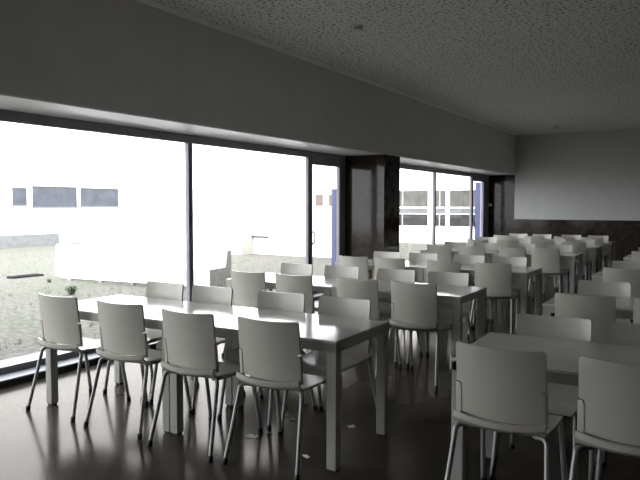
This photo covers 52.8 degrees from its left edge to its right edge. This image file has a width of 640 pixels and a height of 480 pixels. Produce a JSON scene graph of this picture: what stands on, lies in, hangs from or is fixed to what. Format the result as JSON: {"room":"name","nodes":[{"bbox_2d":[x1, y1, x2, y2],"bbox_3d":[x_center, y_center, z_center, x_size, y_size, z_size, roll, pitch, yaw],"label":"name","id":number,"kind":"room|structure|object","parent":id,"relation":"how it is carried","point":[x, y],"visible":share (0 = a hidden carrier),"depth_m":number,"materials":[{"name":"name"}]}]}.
{"room":"eatery","nodes":[
{"label":"eatery","id":0,"kind":"room"},
{"bbox_2d":[0,0,515,173],"bbox_3d":[-0.465,-1.956,9.040,1.058,1.248,20.600,2,4,31],"label":"wall","id":1,"kind":"structure","parent":0,"point":[124,56],"depth_m":6.79,"materials":[{"name":"white paint"}]},
{"bbox_2d":[0,109,190,301],"bbox_3d":[-2.260,-0.079,6.583,0.058,2.219,2.672,2,4,31],"label":"window","id":2,"kind":"structure","parent":1,"relation":"in","point":[5,115],"depth_m":6.82,"materials":[{"name":"paint"}]},
{"bbox_2d":[190,135,308,298],"bbox_3d":[-0.874,-0.199,8.850,0.058,2.219,2.648,2,4,31],"label":"window","id":3,"kind":"structure","parent":1,"relation":"in","point":[198,140],"depth_m":8.56,"materials":[{"name":"paint"}]},
{"bbox_2d":[0,93,514,174],"bbox_3d":[-0.509,-1.324,9.012,1.046,0.012,20.450,2,4,31],"label":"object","id":4,"kind":"structure","parent":1,"relation":"attached to","point":[7,102],"depth_m":6.92,"materials":[{"name":"paint"}]},
{"bbox_2d":[135,0,518,134],"bbox_3d":[0.004,-2.457,8.639,0.130,0.204,20.450,2,4,31],"label":"trim","id":5,"kind":"structure","parent":1,"relation":"attached to","point":[154,4],"depth_m":7.93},
{"bbox_2d":[309,151,344,293],"bbox_3d":[0.142,-0.283,10.447,0.124,2.219,1.140,2,4,31],"label":"door","id":6,"kind":"structure","parent":1,"relation":"in","point":[315,158],"depth_m":10.72,"materials":[{"name":"paint"}]},
{"bbox_2d":[400,163,434,244],"bbox_3d":[1.862,-0.435,13.323,0.058,2.219,2.650,2,4,31],"label":"window","id":7,"kind":"structure","parent":1,"relation":"in","point":[402,166],"depth_m":14.37,"materials":[{"name":"paint"}]},
{"bbox_2d":[434,168,471,244],"bbox_3d":[3.225,-0.553,15.552,0.058,2.219,2.580,2,4,31],"label":"window","id":8,"kind":"structure","parent":1,"relation":"in","point":[442,171],"depth_m":15.87,"materials":[{"name":"paint"}]},
{"bbox_2d":[471,173,488,238],"bbox_3d":[4.304,-0.643,17.252,0.124,2.219,1.450,2,4,31],"label":"door","id":9,"kind":"structure","parent":1,"relation":"in","point":[484,179],"depth_m":17.47,"materials":[{"name":"paint"}]},
{"bbox_2d":[0,264,639,479],"bbox_3d":[3.846,1.254,6.573,9.705,0.200,20.600,2,4,31],"label":"floor","id":10,"kind":"structure","parent":0,"point":[41,442],"depth_m":4.23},
{"bbox_2d":[0,344,155,387],"bbox_3d":[-2.521,1.272,5.692,0.245,0.245,12.160,2,4,31],"label":"baseboard","id":11,"kind":"structure","parent":10,"relation":"on","point":[92,362],"depth_m":5.62,"materials":[{"name":"rubber"}]},
{"bbox_2d":[0,299,318,382],"bbox_3d":[-2.577,1.141,5.720,0.386,0.015,12.160,2,4,31],"label":"sill","id":12,"kind":"structure","parent":11,"relation":"on","point":[29,371],"depth_m":5.73,"materials":[{"name":"metal"}]},
{"bbox_2d":[0,293,322,373],"bbox_3d":[-2.689,1.102,5.787,0.250,0.055,12.160,2,4,31],"label":"trim","id":13,"kind":"structure","parent":12,"relation":"on","point":[26,361],"depth_m":5.80,"materials":[{"name":"paint"}]},
{"bbox_2d":[26,293,130,421],"bbox_3d":[-1.790,0.813,4.812,0.525,0.858,0.573,2,4,30],"label":"dining chair","id":14,"kind":"object","parent":10,"relation":"on","point":[60,318],"visible":0.84,"depth_m":4.61,"materials":[{"name":"plastic"}]},
{"bbox_2d":[83,300,192,439],"bbox_3d":[-1.244,0.832,4.479,0.525,0.858,0.573,2,3,29],"label":"dining chair","id":15,"kind":"object","parent":10,"relation":"on","point":[122,329],"visible":0.86,"depth_m":4.27,"materials":[{"name":"plastic"}]},
{"bbox_2d":[45,295,235,433],"bbox_3d":[-1.342,0.867,4.837,1.243,0.748,0.728,2,4,30],"label":"dining table","id":16,"kind":"object","parent":10,"relation":"on","point":[152,307],"visible":0.48,"depth_m":4.81,"materials":[{"name":"white laminate"}]},
{"bbox_2d":[103,281,193,401],"bbox_3d":[-1.393,0.790,5.246,0.525,0.858,0.573,2,4,32],"label":"dining chair","id":17,"kind":"object","parent":10,"relation":"on","point":[160,290],"visible":0.34,"depth_m":5.36,"materials":[{"name":"plastic"}]},
{"bbox_2d":[149,285,245,413],"bbox_3d":[-0.954,0.805,4.978,0.525,0.858,0.573,2,4,32],"label":"dining chair","id":18,"kind":"object","parent":10,"relation":"on","point":[201,294],"visible":0.23,"depth_m":5.08,"materials":[{"name":"plastic"}]},
{"bbox_2d":[147,308,262,462],"bbox_3d":[-0.714,0.852,4.114,0.525,0.858,0.573,2,4,31],"label":"dining chair","id":19,"kind":"object","parent":10,"relation":"on","point":[189,339],"visible":0.93,"depth_m":3.92,"materials":[{"name":"plastic"}]},
{"bbox_2d":[221,270,265,356],"bbox_3d":[-0.612,0.725,6.492,0.525,0.858,0.573,2,4,31],"label":"dining chair","id":20,"kind":"object","parent":10,"relation":"on","point":[246,286],"visible":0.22,"depth_m":6.30,"materials":[{"name":"plastic"}]},
{"bbox_2d":[245,434,257,437],"bbox_3d":[-0.443,1.272,4.186,0.085,0.010,0.052,1,3,14],"label":"paper scrap","id":21,"kind":"object","parent":10,"relation":"on","point":[247,435],"visible":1,"depth_m":4.18,"materials":[{"name":"white paper"}]},
{"bbox_2d":[217,291,317,430],"bbox_3d":[-0.383,0.825,4.630,0.525,0.858,0.573,2,4,31],"label":"dining chair","id":22,"kind":"object","parent":10,"relation":"on","point":[291,302],"visible":0.3,"depth_m":4.73,"materials":[{"name":"plastic"}]},
{"bbox_2d":[222,316,326,479],"bbox_3d":[-0.206,0.867,3.845,0.525,0.858,0.573,2,4,29],"label":"dining chair","id":23,"kind":"object","parent":10,"relation":"on","point":[269,351],"visible":0.88,"depth_m":3.64,"materials":[{"name":"plastic"}]},
{"bbox_2d":[170,306,389,472],"bbox_3d":[-0.266,0.902,4.216,1.243,0.748,0.728,2,4,30],"label":"dining table","id":24,"kind":"object","parent":10,"relation":"on","point":[330,334],"visible":0.84,"depth_m":4.15,"materials":[{"name":"laminate"}]},
{"bbox_2d":[226,273,365,296],"bbox_3d":[-0.243,0.773,6.619,1.243,0.748,0.728,2,4,31],"label":"dining table","id":25,"kind":"object","parent":10,"relation":"on","point":[321,284],"visible":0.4,"depth_m":6.39,"materials":[{"name":"laminate"}]},
{"bbox_2d":[275,273,317,351],"bbox_3d":[-0.150,0.740,6.210,0.525,0.858,0.573,2,4,32],"label":"dining chair","id":26,"kind":"object","parent":10,"relation":"on","point":[295,284],"visible":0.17,"depth_m":5.97,"materials":[{"name":"plastic"}]},
{"bbox_2d":[280,263,313,295],"bbox_3d":[-0.358,0.697,7.013,0.525,0.858,0.573,2,4,32],"label":"dining chair","id":27,"kind":"object","parent":10,"relation":"on","point":[286,268],"visible":0.06,"depth_m":7.17,"materials":[{"name":"plastic"}]},
{"bbox_2d":[281,296,375,432],"bbox_3d":[0.069,0.840,4.355,0.525,0.858,0.573,2,4,32],"label":"dining chair","id":28,"kind":"object","parent":10,"relation":"on","point":[314,362],"visible":0.5,"depth_m":4.42,"materials":[{"name":"plastic"}]},
{"bbox_2d":[314,265,358,311],"bbox_3d":[0.134,0.714,6.713,0.525,0.858,0.573,2,4,31],"label":"dining chair","id":29,"kind":"object","parent":10,"relation":"on","point":[330,271],"visible":0.11,"depth_m":6.87,"materials":[{"name":"plastic"}]},
{"bbox_2d":[339,255,368,278],"bbox_3d":[0.520,0.623,8.407,0.525,0.858,0.573,2,4,32],"label":"dining chair","id":30,"kind":"object","parent":10,"relation":"on","point":[348,261],"visible":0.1,"depth_m":8.17,"materials":[{"name":"plastic"}]},
{"bbox_2d":[336,277,401,380],"bbox_3d":[0.423,0.759,5.861,0.525,0.858,0.573,2,4,32],"label":"dining chair","id":31,"kind":"object","parent":10,"relation":"on","point":[346,288],"visible":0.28,"depth_m":5.63,"materials":[{"name":"plastic"}]},
{"bbox_2d":[335,259,426,282],"bbox_3d":[0.918,0.673,8.516,1.243,0.748,0.728,2,4,31],"label":"dining table","id":32,"kind":"object","parent":10,"relation":"on","point":[409,265],"visible":0.2,"depth_m":8.11,"materials":[{"name":"laminate"}]},
{"bbox_2d":[369,251,400,279],"bbox_3d":[0.846,0.598,8.885,0.525,0.858,0.573,2,4,31],"label":"dining chair","id":33,"kind":"object","parent":10,"relation":"on","point":[380,254],"visible":0.09,"depth_m":9.06,"materials":[{"name":"plastic"}]},
{"bbox_2d":[374,257,404,279],"bbox_3d":[0.956,0.638,8.142,0.525,0.858,0.573,2,4,32],"label":"dining chair","id":34,"kind":"object","parent":10,"relation":"on","point":[386,263],"visible":0.16,"depth_m":7.93,"materials":[{"name":"plastic"}]},
{"bbox_2d":[376,268,422,365],"bbox_3d":[0.671,0.732,6.386,0.525,0.858,0.573,2,4,32],"label":"dining chair","id":35,"kind":"object","parent":10,"relation":"on","point":[382,274],"visible":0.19,"depth_m":6.52,"materials":[{"name":"plastic"}]},
{"bbox_2d":[331,279,486,355],"bbox_3d":[0.818,0.809,5.972,1.243,0.748,0.728,2,4,31],"label":"dining table","id":36,"kind":"object","parent":10,"relation":"on","point":[456,295],"visible":0.38,"depth_m":5.70,"materials":[{"name":"paint"}]},
{"bbox_2d":[389,281,452,390],"bbox_3d":[0.881,0.775,5.581,0.525,0.858,0.573,2,4,32],"label":"dining chair","id":37,"kind":"object","parent":10,"relation":"on","point":[413,306],"visible":0.88,"depth_m":5.38,"materials":[{"name":"plastic"}]},
{"bbox_2d":[409,252,437,282],"bbox_3d":[1.301,0.613,8.607,0.525,0.858,0.573,2,4,32],"label":"dining chair","id":38,"kind":"object","parent":10,"relation":"on","point":[419,257],"visible":0.07,"depth_m":8.79,"materials":[{"name":"plastic"}]},
{"bbox_2d":[406,271,472,373],"bbox_3d":[1.140,0.747,6.100,0.525,0.858,0.573,2,4,32],"label":"dining chair","id":39,"kind":"object","parent":10,"relation":"on","point":[445,311],"visible":0.34,"depth_m":6.20,"materials":[{"name":"plastic"}]},
{"bbox_2d":[427,244,451,260],"bbox_3d":[2.058,0.494,10.851,0.525,0.858,0.573,2,4,30],"label":"dining chair","id":40,"kind":"object","parent":10,"relation":"on","point":[443,251],"visible":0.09,"depth_m":10.62,"materials":[{"name":"plastic"}]},
{"bbox_2d":[427,260,473,327],"bbox_3d":[1.548,0.658,7.780,0.525,0.858,0.573,2,4,31],"label":"dining chair","id":41,"kind":"object","parent":10,"relation":"on","point":[432,265],"visible":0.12,"depth_m":7.57,"materials":[{"name":"plastic"}]},
{"bbox_2d":[444,241,466,260],"bbox_3d":[2.316,0.467,11.370,0.525,0.858,0.573,2,4,32],"label":"dining chair","id":42,"kind":"object","parent":10,"relation":"on","point":[453,244],"visible":0.06,"depth_m":11.54,"materials":[{"name":"plastic"}]},
{"bbox_2d":[420,248,498,262],"bbox_3d":[2.424,0.542,10.979,1.243,0.748,0.728,2,4,31],"label":"dining table","id":43,"kind":"object","parent":10,"relation":"on","point":[489,253],"visible":0.23,"depth_m":10.65,"materials":[{"name":"paint"}]},
{"bbox_2d":[453,254,489,327],"bbox_3d":[1.850,0.632,8.273,0.525,0.858,0.573,2,4,30],"label":"dining chair","id":44,"kind":"object","parent":10,"relation":"on","point":[464,259],"visible":0.12,"depth_m":8.40,"materials":[{"name":"plastic"}]},
{"bbox_2d":[459,245,484,255],"bbox_3d":[2.533,0.510,10.561,0.525,0.858,0.573,2,4,31],"label":"dining chair","id":45,"kind":"object","parent":10,"relation":"on","point":[463,250],"visible":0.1,"depth_m":10.34,"materials":[{"name":"plastic"}]},
{"bbox_2d":[467,239,487,245],"bbox_3d":[3.130,0.402,12.588,0.525,0.858,0.573,2,4,32],"label":"dining chair","id":46,"kind":"object","parent":10,"relation":"on","point":[470,242],"visible":0.1,"depth_m":12.41,"materials":[{"name":"plastic"}]},
{"bbox_2d":[423,264,541,314],"bbox_3d":[1.978,0.708,7.870,1.243,0.748,0.728,2,4,31],"label":"dining table","id":47,"kind":"object","parent":10,"relation":"on","point":[524,273],"visible":0.42,"depth_m":7.61,"materials":[{"name":"laminate"}]},
{"bbox_2d":[474,242,496,262],"bbox_3d":[2.781,0.482,11.087,0.525,0.858,0.573,2,4,32],"label":"dining chair","id":48,"kind":"object","parent":10,"relation":"on","point":[492,246],"visible":0.1,"depth_m":11.22,"materials":[{"name":"plastic"}]},
{"bbox_2d":[477,237,496,242],"bbox_3d":[3.341,0.373,13.135,0.525,0.858,0.573,2,4,31],"label":"dining chair","id":49,"kind":"object","parent":10,"relation":"on","point":[490,239],"visible":0.07,"depth_m":13.26,"materials":[{"name":"plastic"}]},
{"bbox_2d":[467,262,520,336],"bbox_3d":[2.051,0.675,7.474,0.525,0.858,0.573,2,4,31],"label":"dining chair","id":50,"kind":"object","parent":10,"relation":"on","point":[496,277],"visible":0.68,"depth_m":7.27,"materials":[{"name":"plastic"}]},
{"bbox_2d":[494,235,512,239],"bbox_3d":[4.102,0.312,14.300,0.525,0.858,0.573,2,4,31],"label":"dining chair","id":51,"kind":"object","parent":10,"relation":"on","point":[499,237],"visible":0.04,"depth_m":14.08,"materials":[{"name":"plastic"}]},
{"bbox_2d":[445,341,566,479],"bbox_3d":[0.924,0.906,3.139,0.525,0.858,0.573,2,4,32],"label":"dining chair","id":52,"kind":"object","parent":10,"relation":"on","point":[498,390],"visible":1,"depth_m":2.95,"materials":[{"name":"plastic"}]},
{"bbox_2d":[497,240,518,249],"bbox_3d":[3.621,0.419,12.289,0.525,0.858,0.573,2,4,31],"label":"dining chair","id":53,"kind":"object","parent":10,"relation":"on","point":[500,243],"visible":0.07,"depth_m":12.10,"materials":[{"name":"plastic"}]},
{"bbox_2d":[491,256,529,331],"bbox_3d":[2.300,0.647,7.998,0.525,0.858,0.573,2,4,32],"label":"dining chair","id":54,"kind":"object","parent":10,"relation":"on","point":[514,261],"visible":0.34,"depth_m":8.11,"materials":[{"name":"plastic"}]},
{"bbox_2d":[493,247,533,300],"bbox_3d":[3.088,0.529,10.223,0.525,0.858,0.573,2,4,32],"label":"dining chair","id":55,"kind":"object","parent":10,"relation":"on","point":[503,251],"visible":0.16,"depth_m":10.03,"materials":[{"name":"plastic"}]},
{"bbox_2d":[509,233,527,237],"bbox_3d":[4.478,0.288,14.747,0.525,0.858,0.573,2,4,32],"label":"dining chair","id":56,"kind":"object","parent":10,"relation":"on","point":[513,235],"visible":0.07,"depth_m":14.91,"materials":[{"name":"plastic"}]},
{"bbox_2d":[509,238,529,243],"bbox_3d":[3.906,0.392,12.791,0.525,0.858,0.573,2,4,32],"label":"dining chair","id":57,"kind":"object","parent":10,"relation":"on","point":[521,240],"visible":0.07,"depth_m":12.92,"materials":[{"name":"plastic"}]},
{"bbox_2d":[510,243,534,298],"bbox_3d":[3.323,0.500,10.756,0.525,0.858,0.573,2,4,32],"label":"dining chair","id":58,"kind":"object","parent":10,"relation":"on","point":[528,247],"visible":0.05,"depth_m":10.86,"materials":[{"name":"plastic"}]},
{"bbox_2d":[524,236,543,276],"bbox_3d":[4.660,0.330,13.960,0.525,0.858,0.573,2,4,32],"label":"dining chair","id":59,"kind":"object","parent":10,"relation":"on","point":[532,238],"visible":0.07,"depth_m":13.73,"materials":[{"name":"plastic"}]},
{"bbox_2d":[493,251,582,293],"bbox_3d":[3.485,0.578,10.332,1.243,0.748,0.728,2,4,31],"label":"dining table","id":60,"kind":"object","parent":10,"relation":"on","point":[572,257],"visible":0.46,"depth_m":9.88,"materials":[{"name":"laminate"}]},
{"bbox_2d":[532,234,550,238],"bbox_3d":[4.927,0.303,14.473,0.525,0.858,0.573,2,4,31],"label":"dining chair","id":61,"kind":"object","parent":10,"relation":"on","point":[547,236],"visible":0.05,"depth_m":14.59,"materials":[{"name":"plastic"}]},
{"bbox_2d":[489,313,597,479],"bbox_3d":[1.258,0.881,3.612,0.525,0.858,0.573,2,4,31],"label":"dining chair","id":62,"kind":"object","parent":10,"relation":"on","point":[562,398],"visible":0.4,"depth_m":3.69,"materials":[{"name":"plastic"}]},
{"bbox_2d":[531,241,558,288],"bbox_3d":[4.161,0.437,11.959,0.525,0.858,0.573,2,4,31],"label":"dining chair","id":63,"kind":"object","parent":10,"relation":"on","point":[538,244],"visible":0.07,"depth_m":11.74,"materials":[{"name":"plastic"}]},
{"bbox_2d":[451,332,639,479],"bbox_3d":[1.372,0.956,3.241,1.243,0.748,0.728,2,4,29],"label":"dining table","id":64,"kind":"object","parent":10,"relation":"on","point":[563,355],"visible":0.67,"depth_m":3.27,"materials":[{"name":"laminate"}]},
{"bbox_2d":[528,248,565,296],"bbox_3d":[3.517,0.543,9.961,0.525,0.858,0.573,2,4,32],"label":"dining chair","id":65,"kind":"object","parent":10,"relation":"on","point":[548,260],"visible":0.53,"depth_m":9.76,"materials":[{"name":"plastic"}]},
{"bbox_2d":[543,238,564,244],"bbox_3d":[4.469,0.411,12.447,0.525,0.858,0.573,2,4,32],"label":"dining chair","id":66,"kind":"object","parent":10,"relation":"on","point":[556,241],"visible":0.08,"depth_m":12.58,"materials":[{"name":"plastic"}]},
{"bbox_2d":[543,245,572,294],"bbox_3d":[3.831,0.518,10.446,0.525,0.858,0.573,2,4,31],"label":"dining chair","id":67,"kind":"object","parent":10,"relation":"on","point":[564,264],"visible":0.39,"depth_m":10.55,"materials":[{"name":"plastic"}]},
{"bbox_2d":[549,236,577,278],"bbox_3d":[5.191,0.348,13.636,0.525,0.858,0.573,2,4,31],"label":"dining chair","id":68,"kind":"object","parent":10,"relation":"on","point":[567,239],"visible":0.09,"depth_m":13.40,"materials":[{"name":"plastic"}]},
{"bbox_2d":[533,246,601,281],"bbox_3d":[4.550,0.486,12.074,1.243,0.748,0.728,2,4,31],"label":"dining table","id":69,"kind":"object","parent":10,"relation":"on","point":[593,249],"visible":0.37,"depth_m":11.60,"materials":[{"name":"paint"}]},
{"bbox_2d":[561,235,580,275],"bbox_3d":[5.465,0.321,14.146,0.525,0.858,0.573,2,4,32],"label":"dining chair","id":70,"kind":"object","parent":10,"relation":"on","point":[578,237],"visible":0.06,"depth_m":14.24,"materials":[{"name":"plastic"}]},
{"bbox_2d":[556,242,589,288],"bbox_3d":[4.616,0.452,11.681,0.525,0.858,0.573,2,4,32],"label":"dining chair","id":71,"kind":"object","parent":10,"relation":"on","point":[578,247],"visible":0.44,"depth_m":11.45,"materials":[{"name":"plastic"}]},
{"bbox_2d":[569,239,594,282],"bbox_3d":[4.921,0.426,12.172,0.525,0.858,0.573,2,4,32],"label":"dining chair","id":72,"kind":"object","parent":10,"relation":"on","point":[588,242],"visible":0.2,"depth_m":12.26,"materials":[{"name":"plastic"}]},
{"bbox_2d":[555,292,615,343],"bbox_3d":[2.019,0.814,4.870,0.525,0.858,0.573,2,4,31],"label":"dining chair","id":73,"kind":"object","parent":10,"relation":"on","point":[601,310],"visible":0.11,"depth_m":4.64,"materials":[{"name":"plastic"}]},
{"bbox_2d":[542,293,634,318],"bbox_3d":[2.430,0.864,4.971,1.243,0.748,0.728,2,4,31],"label":"dining table","id":74,"kind":"object","parent":10,"relation":"on","point":[624,305],"visible":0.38,"depth_m":4.94,"materials":[{"name":"paint"}]},
{"bbox_2d":[577,237,605,278],"bbox_3d":[5.655,0.364,13.353,0.525,0.858,0.573,2,4,31],"label":"dining chair","id":75,"kind":"object","parent":10,"relation":"on","point":[598,241],"visible":0.36,"depth_m":13.12,"materials":[{"name":"plastic"}]},
{"bbox_2d":[583,235,607,266],"bbox_3d":[5.937,0.337,13.857,0.525,0.858,0.573,2,4,31],"label":"dining chair","id":76,"kind":"object","parent":10,"relation":"on","point":[605,238],"visible":0.23,"depth_m":13.94,"materials":[{"name":"plastic"}]},
{"bbox_2d":[591,270,602,280],"bbox_3d":[3.644,0.759,6.957,1.243,0.748,0.728,2,4,31],"label":"dining table","id":77,"kind":"object","parent":10,"relation":"on","point":[598,276],"visible":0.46,"depth_m":6.94,"materials":[{"name":"laminate"}]},
{"bbox_2d":[569,355,639,479],"bbox_3d":[1.390,0.921,2.855,0.525,0.858,0.573,2,4,31],"label":"dining chair","id":78,"kind":"object","parent":10,"relation":"on","point":[608,404],"visible":1,"depth_m":2.71,"materials":[{"name":"plastic"}]},
{"bbox_2d":[578,280,630,322],"bbox_3d":[2.322,0.788,5.361,0.525,0.858,0.573,2,4,32],"label":"dining chair","id":79,"kind":"object","parent":10,"relation":"on","point":[618,289],"visible":0.09,"depth_m":5.51,"materials":[{"name":"plastic"}]},
{"bbox_2d":[603,241,615,267],"bbox_3d":[5.576,0.397,13.752,1.243,0.748,0.728,2,4,31],"label":"dining table","id":80,"kind":"object","parent":10,"relation":"on","point":[611,245],"visible":0.27,"depth_m":13.17,"materials":[{"name":"paint"}]},
{"bbox_2d":[595,322,639,479],"bbox_3d":[1.706,0.896,3.339,0.525,0.858,0.573,2,4,30],"label":"dining chair","id":81,"kind":"object","parent":10,"relation":"on","point":[628,334],"visible":0.18,"depth_m":3.55,"materials":[{"name":"plastic"}]},
{"bbox_2d":[603,267,639,297],"bbox_3d":[3.244,0.710,6.849,0.525,0.858,0.573,2,4,32],"label":"dining chair","id":82,"kind":"object","parent":10,"relation":"on","point":[632,276],"visible":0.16,"depth_m":6.63,"materials":[{"name":"plastic"}]},
{"bbox_2d":[612,260,639,268],"bbox_3d":[3.527,0.683,7.353,0.525,0.858,0.573,2,4,31],"label":"dining chair","id":83,"kind":"object","parent":10,"relation":"on","point":[615,264],"visible":0.13,"depth_m":7.54,"materials":[{"name":"plastic"}]},
{"bbox_2d":[623,254,630,260],"bbox_3d":[5.130,0.631,9.386,1.243,0.748,0.728,2,4,31],"label":"dining table","id":84,"kind":"object","parent":10,"relation":"on","point":[628,257],"visible":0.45,"depth_m":9.38,"materials":[{"name":"paint"}]},
{"bbox_2d":[631,251,639,261],"bbox_3d":[4.724,0.581,9.281,0.525,0.858,0.573,2,4,33],"label":"dining chair","id":85,"kind":"object","parent":10,"relation":"on","point":[635,255],"visible":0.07,"depth_m":9.18,"materials":[{"name":"plastic"}]},
{"bbox_2d":[633,298,639,323],"bbox_3d":[2.469,0.829,4.596,0.525,0.858,0.573,2,4,30],"label":"dining chair","id":86,"kind":"object","parent":10,"relation":"on","point":[636,315],"visible":0.1,"depth_m":4.50,"materials":[{"name":"plastic"}]},
{"bbox_2d":[345,154,399,278],"bbox_3d":[0.877,-0.206,11.028,0.778,2.434,0.610,2,4,31],"label":"pillar","id":87,"kind":"structure","parent":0,"point":[372,182],"depth_m":10.75,"materials":[{"name":"stone"}]},
{"bbox_2d":[152,0,639,134],"bbox_3d":[4.045,-2.328,6.262,9.248,0.200,20.600,2,4,31],"label":"ceiling","id":88,"kind":"structure","parent":0,"point":[521,67],"depth_m":7.78,"materials":[{"name":"white paint"}]},
{"bbox_2d":[353,25,362,31],"bbox_3d":[0.401,-2.230,6.818,0.110,0.062,0.110,2,4,31],"label":"smoke detector","id":89,"kind":"object","parent":88,"relation":"attached to","point":[356,28],"visible":1,"depth_m":6.78,"materials":[{"name":"white plastic"}]},
{"bbox_2d":[514,128,639,220],"bbox_3d":[9.250,-1.565,15.110,9.228,2.259,0.162,2,4,31],"label":"wall","id":90,"kind":"structure","parent":0,"point":[586,175],"depth_m":16.60,"materials":[{"name":"paint"}]},
{"bbox_2d":[488,175,639,264],"bbox_3d":[8.993,-0.478,15.332,10.136,2.334,0.150,2,4,31],"label":"wall paneling","id":91,"kind":"structure","parent":90,"relation":"attached to","point":[501,221],"depth_m":17.13,"materials":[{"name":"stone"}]},
{"label":"outside","id":92,"kind":"structure","parent":0,"visible":0},
{"bbox_2d":[0,242,443,360],"bbox_3d":[-12.368,0.095,28.103,39.644,0.020,65.000,2,4,31],"label":"ground","id":93,"kind":"structure","parent":92,"point":[23,325],"depth_m":12.76,"materials":[{"name":"green plant"}]},
{"bbox_2d":[7,273,43,278],"bbox_3d":[-6.618,0.819,14.499,0.260,0.060,0.740,2,4,31],"label":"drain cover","id":94,"kind":"object","parent":93,"relation":"on","point":[35,274],"visible":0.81,"depth_m":14.42,"materials":[{"name":"metal"}]},
{"bbox_2d":[0,233,59,247],"bbox_3d":[-13.082,0.178,22.607,0.350,0.500,8.880,2,4,31],"label":"wall","id":95,"kind":"structure","parent":93,"relation":"on","point":[26,240],"depth_m":25.14,"materials":[{"name":"concrete"}]},
{"bbox_2d":[63,286,80,294],"bbox_3d":[-4.492,0.912,11.643,0.366,0.185,0.369,2,4,31],"label":"weed","id":96,"kind":"object","parent":93,"relation":"on","point":[70,290],"visible":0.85,"depth_m":11.61,"materials":[{"name":"green plant"}]},
{"bbox_2d":[0,121,237,242],"bbox_3d":[-13.641,-2.586,29.326,6.045,5.400,24.000,2,4,31],"label":"building","id":97,"kind":"structure","parent":93,"relation":"on","point":[50,176],"depth_m":29.18,"materials":[{"name":"paint"}]},
{"bbox_2d":[55,244,230,287],"bbox_3d":[-4.018,0.539,13.521,4.650,0.750,0.730,2,3,25],"label":"wall","id":98,"kind":"structure","parent":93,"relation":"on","point":[126,265],"depth_m":13.28,"materials":[{"name":"white paint"}]},
{"bbox_2d":[79,214,256,253],"bbox_3d":[-5.821,-0.279,23.797,8.880,1.300,0.280,2,4,31],"label":"wall","id":99,"kind":"structure","parent":93,"relation":"on","point":[132,230],"depth_m":24.14,"materials":[{"name":"white paint"}]},
{"bbox_2d":[165,228,253,254],"bbox_3d":[-3.851,0.043,22.029,3.500,0.830,0.630,2,4,31],"label":"concrete bench","id":100,"kind":"object","parent":93,"relation":"on","point":[240,242],"visible":0.77,"depth_m":21.71,"materials":[{"name":"white concrete"}]},
{"bbox_2d":[256,161,336,257],"bbox_3d":[-0.250,-0.972,20.961,3.500,3.100,1.445,2,4,31],"label":"building","id":101,"kind":"structure","parent":93,"relation":"on","point":[280,186],"depth_m":20.59,"materials":[{"name":"white paint"}]},
{"bbox_2d":[252,236,268,237],"bbox_3d":[-1.970,-0.104,21.181,0.611,0.060,0.165,2,4,31],"label":"handrail","id":102,"kind":"object","parent":101,"relation":"attached to","point":[252,236],"visible":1,"depth_m":21.08,"materials":[{"name":"metal"}]},
{"bbox_2d":[331,189,335,265],"bbox_3d":[0.278,0.007,11.986,0.116,1.905,0.116,2,4,31],"label":"post","id":103,"kind":"object","parent":93,"relation":"on","point":[333,207],"visible":0.36,"depth_m":11.94,"materials":[{"name":"blue metal"}]},
{"bbox_2d":[399,170,475,243],"bbox_3d":[6.149,-1.534,30.175,13.000,3.250,6.020,2,4,31],"label":"building","id":104,"kind":"structure","parent":93,"relation":"on","point":[452,191],"depth_m":27.47,"materials":[{"name":"white paint"}]},
{"bbox_2d":[474,182,481,238],"bbox_3d":[4.714,-0.566,19.229,0.176,2.285,0.176,2,4,31],"label":"post","id":105,"kind":"object","parent":93,"relation":"on","point":[478,185],"visible":0.51,"depth_m":19.14,"materials":[{"name":"blue metal"}]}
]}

